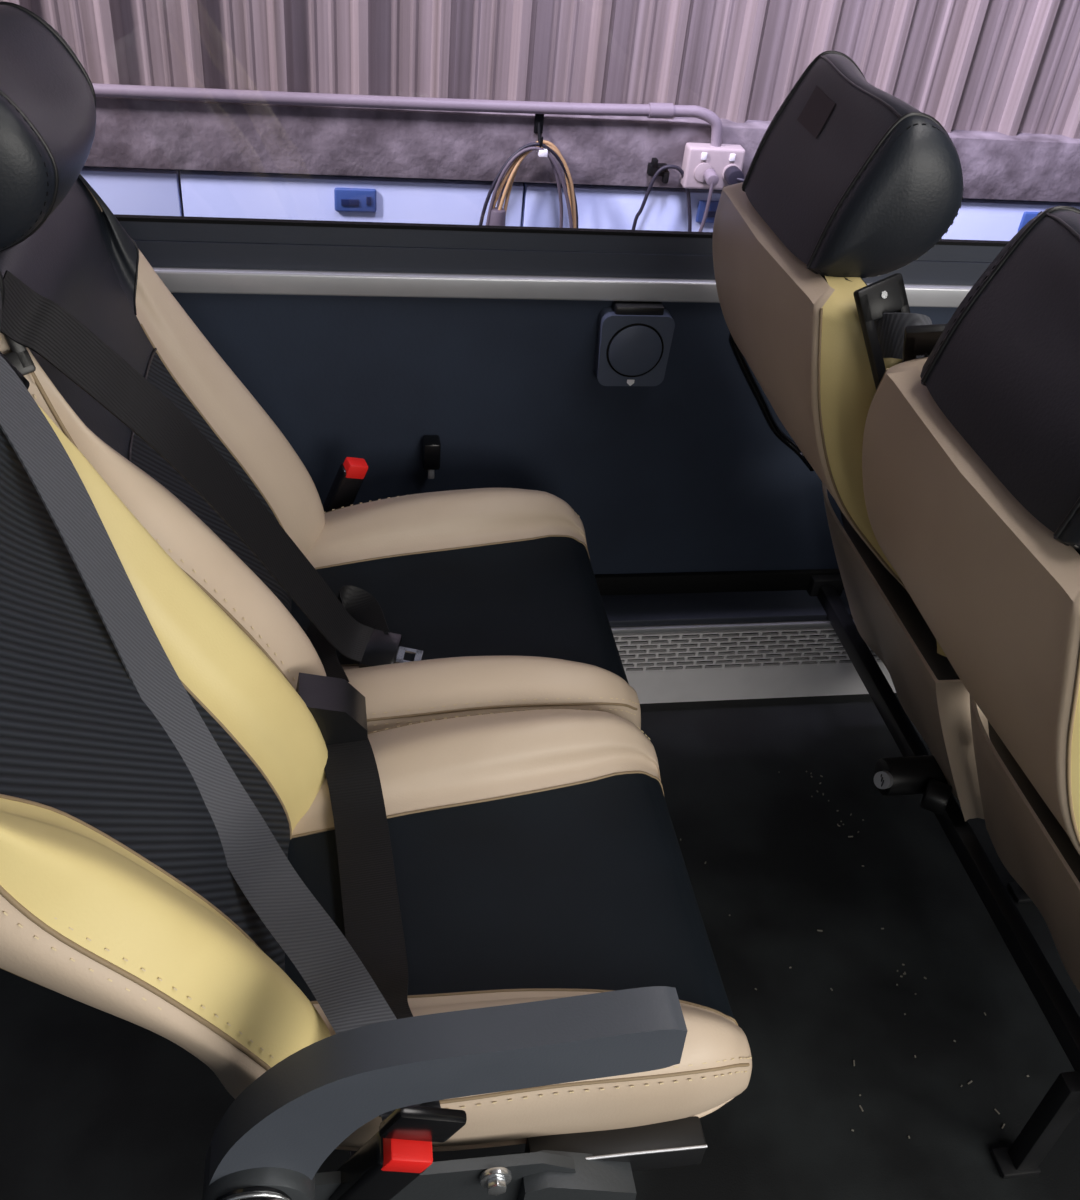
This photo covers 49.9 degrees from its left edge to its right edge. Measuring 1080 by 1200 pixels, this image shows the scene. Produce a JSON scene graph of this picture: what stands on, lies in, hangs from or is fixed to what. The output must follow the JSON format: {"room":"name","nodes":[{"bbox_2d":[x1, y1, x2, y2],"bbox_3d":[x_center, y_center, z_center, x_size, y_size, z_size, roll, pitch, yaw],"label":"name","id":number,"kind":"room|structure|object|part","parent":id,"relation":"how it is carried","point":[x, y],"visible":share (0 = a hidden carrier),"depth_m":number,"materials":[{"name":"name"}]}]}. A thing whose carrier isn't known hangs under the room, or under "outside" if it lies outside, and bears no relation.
{"room":"vehicle interior","nodes":[
{"label":"vehicle interior","id":0,"kind":"room"},
{"bbox_2d":[0,693,1079,1199],"bbox_3d":[0.325,0.934,1.176,5.000,0.040,2.540,-2,38,-10],"label":"floor","id":1,"kind":"structure","parent":0,"point":[96,1104],"depth_m":1.59,"materials":[{"name":"black plastic"}]},
{"bbox_2d":[349,1144,525,1161],"bbox_3d":[-0.145,0.319,1.556,0.278,0.380,1.050,-2,38,-10],"label":"frame","id":2,"kind":"object","parent":1,"relation":"on","point":[457,1154],"visible":0.02,"depth_m":1.21,"materials":[{"name":"black paint"}]},
{"bbox_2d":[0,1,640,732],"bbox_3d":[-0.240,-0.234,1.325,0.749,0.748,0.518,-2,38,-10],"label":"passenger seat","id":3,"kind":"object","parent":2,"relation":"on","point":[463,602],"visible":0.83,"depth_m":1.33,"materials":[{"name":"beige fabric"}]},
{"bbox_3d":[-0.410,-0.043,1.167,0.322,0.579,0.112,10,38,5],"label":"panel","id":4,"kind":"part","parent":3,"relation":"part of","materials":[{"name":"beige leather"}]},
{"bbox_3d":[-0.468,-0.278,1.461,0.322,0.579,0.112,-15,42,-25],"label":"panel","id":5,"kind":"part","parent":3,"relation":"part of","materials":[{"name":"black leather"}]},
{"bbox_3d":[-0.507,-0.422,1.324,0.079,0.175,0.065,-2,38,-10],"label":"shoulder panel","id":6,"kind":"part","parent":3,"relation":"part of","materials":[{"name":"black leather"}]},
{"bbox_3d":[-0.379,-0.077,1.393,0.154,0.361,0.257,-2,38,-10],"label":"backrest panel","id":7,"kind":"part","parent":3,"relation":"part of","materials":[{"name":"black fabric"}]},
{"bbox_3d":[-0.158,0.068,1.394,0.032,0.010,0.024,8,38,2],"label":"blade","id":8,"kind":"part","parent":3,"relation":"part of","materials":[{"name":"metal"}]},
{"bbox_2d":[291,537,628,683],"bbox_3d":[-0.128,0.035,1.533,0.460,0.089,0.305,-2,38,-10],"label":"seat cushion","id":9,"kind":"object","parent":3,"relation":"on","point":[446,597],"depth_m":1.54,"materials":[{"name":"black fabric"}]},
{"bbox_3d":[-0.200,0.657,1.265,0.052,0.195,0.036,-2,38,-10],"label":"leg","id":10,"kind":"part","parent":2,"relation":"part of","materials":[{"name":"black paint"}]},
{"bbox_2d":[0,271,751,1199],"bbox_3d":[-0.163,0.125,0.944,0.749,0.832,0.559,-2,38,-10],"label":"passenger seat","id":11,"kind":"object","parent":2,"relation":"on","point":[396,946],"visible":1,"depth_m":0.99,"materials":[{"name":"black fabric"}]},
{"bbox_3d":[-0.339,0.241,0.813,0.322,0.579,0.112,10,38,5],"label":"panel","id":12,"kind":"part","parent":11,"relation":"part of","materials":[{"name":"beige leather"}]},
{"bbox_3d":[-0.330,0.149,0.988,0.210,0.510,0.394,-2,38,-10],"label":"backrest panel","id":13,"kind":"part","parent":11,"relation":"part of","materials":[{"name":"black fabric"}]},
{"bbox_3d":[-0.075,0.369,0.845,0.339,0.208,0.034,-2,38,-10],"label":"armrest","id":14,"kind":"part","parent":11,"relation":"part of","materials":[{"name":"black plastic"}]},
{"bbox_2d":[285,773,733,1017],"bbox_3d":[-0.057,0.320,1.178,0.460,0.089,0.305,-2,38,-10],"label":"seat cushion","id":15,"kind":"object","parent":11,"relation":"on","point":[506,885],"depth_m":1.17,"materials":[{"name":"black fabric"}]},
{"bbox_3d":[0.030,0.531,1.033,0.110,0.118,0.032,-2,38,-10],"label":"support arm","id":16,"kind":"part","parent":11,"relation":"part of","materials":[{"name":"grey metal"}]},
{"bbox_3d":[0.068,0.494,1.044,0.160,0.034,0.030,-2,38,-10],"label":"plate","id":17,"kind":"part","parent":11,"relation":"part of","materials":[{"name":"black paint"}]},
{"bbox_2d":[601,589,895,703],"bbox_3d":[0.148,0.086,2.051,5.000,0.191,0.088,-2,38,-10],"label":"floor vent","id":18,"kind":"object","parent":1,"relation":"on","point":[713,646],"visible":0.21,"depth_m":2.04,"materials":[{"name":"silver metal"}]},
{"bbox_2d":[613,627,882,672],"bbox_3d":[0.156,0.092,2.006,5.000,0.085,0.006,-2,38,-10],"label":"grille","id":19,"kind":"object","parent":18,"relation":"attached to","point":[802,665],"depth_m":2.04,"materials":[{"name":"silver metal"}]},
{"bbox_2d":[680,771,1028,1138],"bbox_3d":[0.437,0.496,1.720,0.317,0.001,0.646,-7,40,-16],"label":"crumbs","id":20,"kind":"object","parent":1,"relation":"on","point":[904,973],"visible":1,"depth_m":1.64,"materials":[{"name":"beige food"}]},
{"bbox_2d":[807,574,1079,1178],"bbox_3d":[0.633,0.298,1.693,0.337,0.380,1.050,-2,38,-10],"label":"frame","id":21,"kind":"object","parent":1,"relation":"on","point":[917,771],"visible":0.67,"depth_m":1.57,"materials":[{"name":"black paint"}]},
{"bbox_2d":[712,51,989,820],"bbox_3d":[0.574,-0.186,1.508,0.736,0.906,0.513,-2,38,-10],"label":"passenger seat","id":22,"kind":"object","parent":21,"relation":"on","point":[848,182],"visible":0.66,"depth_m":1.21,"materials":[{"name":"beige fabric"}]},
{"bbox_3d":[0.337,-0.292,1.673,0.163,0.202,0.057,5,38,-2],"label":"grab handle","id":23,"kind":"part","parent":22,"relation":"part of","materials":[{"name":"black plastic"}]},
{"bbox_3d":[0.398,-0.111,1.263,0.314,0.449,0.109,15,39,11],"label":"panel","id":24,"kind":"part","parent":22,"relation":"part of","materials":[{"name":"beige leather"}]},
{"bbox_3d":[0.556,0.276,1.629,0.032,0.044,0.044,20,40,17],"label":"knob","id":25,"kind":"part","parent":21,"relation":"part of","materials":[{"name":"black plastic"}]},
{"bbox_2d":[862,206,1079,991],"bbox_3d":[0.666,0.110,1.141,0.753,0.906,0.495,-2,38,-10],"label":"passenger seat","id":26,"kind":"object","parent":21,"relation":"on","point":[971,447],"visible":1,"depth_m":0.90,"materials":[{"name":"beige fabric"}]},
{"bbox_3d":[0.426,-0.065,1.208,0.314,0.449,0.109,-20,45,-30],"label":"panel","id":27,"kind":"part","parent":26,"relation":"part of","materials":[{"name":"beige leather"}]},
{"bbox_3d":[0.487,0.181,0.901,0.314,0.449,0.109,15,39,11],"label":"panel","id":28,"kind":"part","parent":26,"relation":"part of","materials":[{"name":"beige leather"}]},
{"bbox_3d":[0.769,0.383,1.755,0.052,0.195,0.036,-2,38,-10],"label":"leg","id":29,"kind":"part","parent":21,"relation":"part of","materials":[{"name":"black paint"}]},
{"bbox_3d":[0.608,0.636,1.407,0.052,0.195,0.036,-2,38,-10],"label":"leg","id":30,"kind":"part","parent":21,"relation":"part of","materials":[{"name":"black paint"}]},
{"bbox_2d":[133,239,991,573],"bbox_3d":[0.171,-0.254,1.870,5.000,0.642,0.074,-2,38,-10],"label":"wall panel","id":31,"kind":"object","parent":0,"point":[686,472],"depth_m":1.74,"materials":[{"name":"black plastic"}]},
{"bbox_2d":[422,435,440,478],"bbox_3d":[-0.167,-0.219,1.781,0.026,0.064,0.032,-2,38,-10],"label":"clip","id":32,"kind":"object","parent":31,"relation":"attached to","point":[431,445],"visible":1,"depth_m":1.76,"materials":[{"name":"black plastic"}]},
{"bbox_2d":[114,214,1008,261],"bbox_3d":[0.202,-0.507,1.654,5.000,0.024,0.009,-2,38,-10],"label":"trim","id":33,"kind":"structure","parent":31,"relation":"on","point":[135,230],"depth_m":1.59,"materials":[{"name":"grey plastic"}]},
{"bbox_2d":[594,301,674,385],"bbox_3d":[0.138,-0.378,1.712,0.108,0.124,0.034,-2,38,-10],"label":"cup holder","id":34,"kind":"object","parent":31,"relation":"attached to","point":[634,338],"visible":1,"depth_m":1.70,"materials":[{"name":"plastic"}]},
{"bbox_2d":[594,569,843,594],"bbox_3d":[0.152,-0.027,2.010,5.000,0.040,0.012,-2,38,-10],"label":"trim","id":35,"kind":"structure","parent":31,"relation":"attached to","point":[766,580],"depth_m":2.03,"materials":[{"name":"black plastic"}]},
{"label":"outside","id":36,"kind":"structure","parent":0,"visible":0},
{"bbox_2d":[84,97,1079,215],"bbox_3d":[0.876,-0.709,3.560,9.000,1.450,0.200,-2,38,-10],"label":"wall","id":37,"kind":"structure","parent":36,"point":[179,135],"depth_m":2.88,"materials":[{"name":"concrete"}]},
{"bbox_2d":[479,140,577,227],"bbox_3d":[-0.036,-0.887,3.041,0.267,0.609,0.059,-2,38,-10],"label":"cable coil","id":38,"kind":"object","parent":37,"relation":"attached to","point":[496,216],"visible":0.53,"depth_m":2.92,"materials":[{"name":"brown rubber"}]},
{"bbox_2d":[534,114,543,146],"bbox_3d":[0.001,-1.155,2.858,0.022,0.072,0.064,-2,38,-10],"label":"wall hook","id":39,"kind":"object","parent":37,"relation":"attached to","point":[539,118],"visible":1,"depth_m":2.87,"materials":[{"name":"black metal"}]},
{"bbox_3d":[-0.003,-1.181,2.873,0.022,0.050,0.008,-2,38,-10],"label":"hook plate","id":40,"kind":"part","parent":39,"relation":"part of","materials":[{"name":"black metal"}]},
{"bbox_3d":[0.000,-1.145,2.864,0.008,0.049,0.061,-2,38,-10],"label":"hook arm","id":41,"kind":"part","parent":39,"relation":"part of","materials":[{"name":"black metal"}]},
{"bbox_2d":[632,158,691,231],"bbox_3d":[0.311,-0.865,3.170,0.172,0.664,0.037,-2,38,-10],"label":"cable","id":42,"kind":"object","parent":37,"relation":"attached to","point":[654,169],"visible":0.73,"depth_m":2.98,"materials":[{"name":"black rubber"}]},
{"bbox_2d":[680,142,744,189],"bbox_3d":[0.444,-1.113,2.985,0.150,0.105,0.055,-2,38,-10],"label":"box","id":43,"kind":"object","parent":37,"relation":"attached to","point":[698,157],"visible":0.8,"depth_m":2.96,"materials":[{"name":"plastic"}]},
{"bbox_2d":[694,163,711,181],"bbox_3d":[0.417,-1.092,2.965,0.048,0.048,0.004,-2,38,-10],"label":"socket","id":44,"kind":"object","parent":43,"relation":"attached to","point":[699,168],"depth_m":2.96,"materials":[{"name":"plastic"}]},
{"bbox_2d":[701,153,706,159],"bbox_3d":[0.416,-1.123,2.940,0.014,0.018,0.006,-2,38,-10],"label":"switch","id":45,"kind":"object","parent":43,"relation":"attached to","point":[703,155],"depth_m":2.94,"materials":[{"name":"white paint"}]},
{"bbox_2d":[698,168,718,231],"bbox_3d":[0.406,-0.829,3.141,0.037,0.658,0.046,-2,38,-10],"label":"lead","id":46,"kind":"object","parent":43,"relation":"attached to","point":[711,178],"visible":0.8,"depth_m":2.95,"materials":[{"name":"white plastic"}]},
{"bbox_2d":[722,164,739,181],"bbox_3d":[0.491,-1.094,2.978,0.048,0.048,0.004,-2,38,-10],"label":"socket","id":47,"kind":"object","parent":43,"relation":"attached to","point":[724,166],"depth_m":2.97,"materials":[{"name":"plastic"}]},
{"bbox_2d":[729,154,735,160],"bbox_3d":[0.490,-1.125,2.953,0.014,0.018,0.006,-2,38,-10],"label":"switch","id":48,"kind":"object","parent":43,"relation":"attached to","point":[732,157],"depth_m":2.95,"materials":[{"name":"white paint"}]},
{"bbox_2d":[724,166,743,184],"bbox_3d":[0.516,-0.872,3.124,0.132,0.567,0.049,-2,38,-10],"label":"plug","id":49,"kind":"object","parent":43,"relation":"attached to","point":[732,174],"visible":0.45,"depth_m":2.94,"materials":[{"name":"black plastic"}]},
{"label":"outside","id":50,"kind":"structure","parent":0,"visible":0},
{"bbox_2d":[0,0,1079,138],"bbox_3d":[1.054,-2.285,2.288,8.992,2.615,0.050,-2,38,-10],"label":"wall","id":51,"kind":"structure","parent":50,"point":[1008,67],"depth_m":2.85,"materials":[{"name":"metal"}]},
{"bbox_2d":[92,83,722,146],"bbox_3d":[-0.914,-1.158,2.696,2.800,0.104,0.042,-2,38,-10],"label":"conduit","id":52,"kind":"object","parent":51,"relation":"attached to","point":[651,110],"visible":1,"depth_m":2.78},
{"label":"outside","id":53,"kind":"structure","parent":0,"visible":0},
{"bbox_3d":[0.173,-0.686,4.671,14.000,0.100,4.600,-2,38,-10],"label":"ground","id":54,"kind":"structure","parent":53,"visible":0},
{"bbox_2d":[80,166,182,215],"bbox_3d":[-1.370,-0.545,3.160,0.864,1.260,0.062,-2,38,-10],"label":"cabinet","id":55,"kind":"object","parent":54,"relation":"on","point":[125,191],"visible":0.05,"depth_m":2.85,"materials":[{"name":"paint"}]},
{"bbox_2d":[180,170,522,225],"bbox_3d":[-0.519,-0.568,3.311,0.854,1.260,0.062,-2,38,-10],"label":"cabinet","id":56,"kind":"object","parent":54,"relation":"on","point":[223,194],"visible":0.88,"depth_m":2.93,"materials":[{"name":"paint"}]},
{"bbox_3d":[-0.467,-1.012,2.937,0.105,0.060,0.012,-2,38,-10],"label":"handle","id":57,"kind":"part","parent":56,"relation":"part of","materials":[{"name":"blue plastic"}]},
{"bbox_2d":[520,182,721,231],"bbox_3d":[0.357,-0.591,3.466,0.914,1.260,0.062,-2,38,-10],"label":"cabinet","id":58,"kind":"object","parent":54,"relation":"on","point":[599,206],"visible":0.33,"depth_m":3.06,"materials":[{"name":"paint"}]},
{"bbox_3d":[0.470,-1.037,3.103,0.105,0.060,0.012,-2,38,-10],"label":"handle","id":59,"kind":"part","parent":58,"relation":"part of","materials":[{"name":"blue plastic"}]},
{"bbox_2d":[942,198,1079,240],"bbox_3d":[1.268,-0.616,3.626,0.924,1.260,0.062,-2,38,-10],"label":"cabinet","id":60,"kind":"object","parent":54,"relation":"on","point":[977,219],"visible":0.17,"depth_m":3.25,"materials":[{"name":"paint"}]},
{"bbox_3d":[1.401,-1.062,3.267,0.105,0.060,0.012,-2,38,-10],"label":"handle","id":61,"kind":"part","parent":60,"relation":"part of","materials":[{"name":"blue plastic"}]}
]}

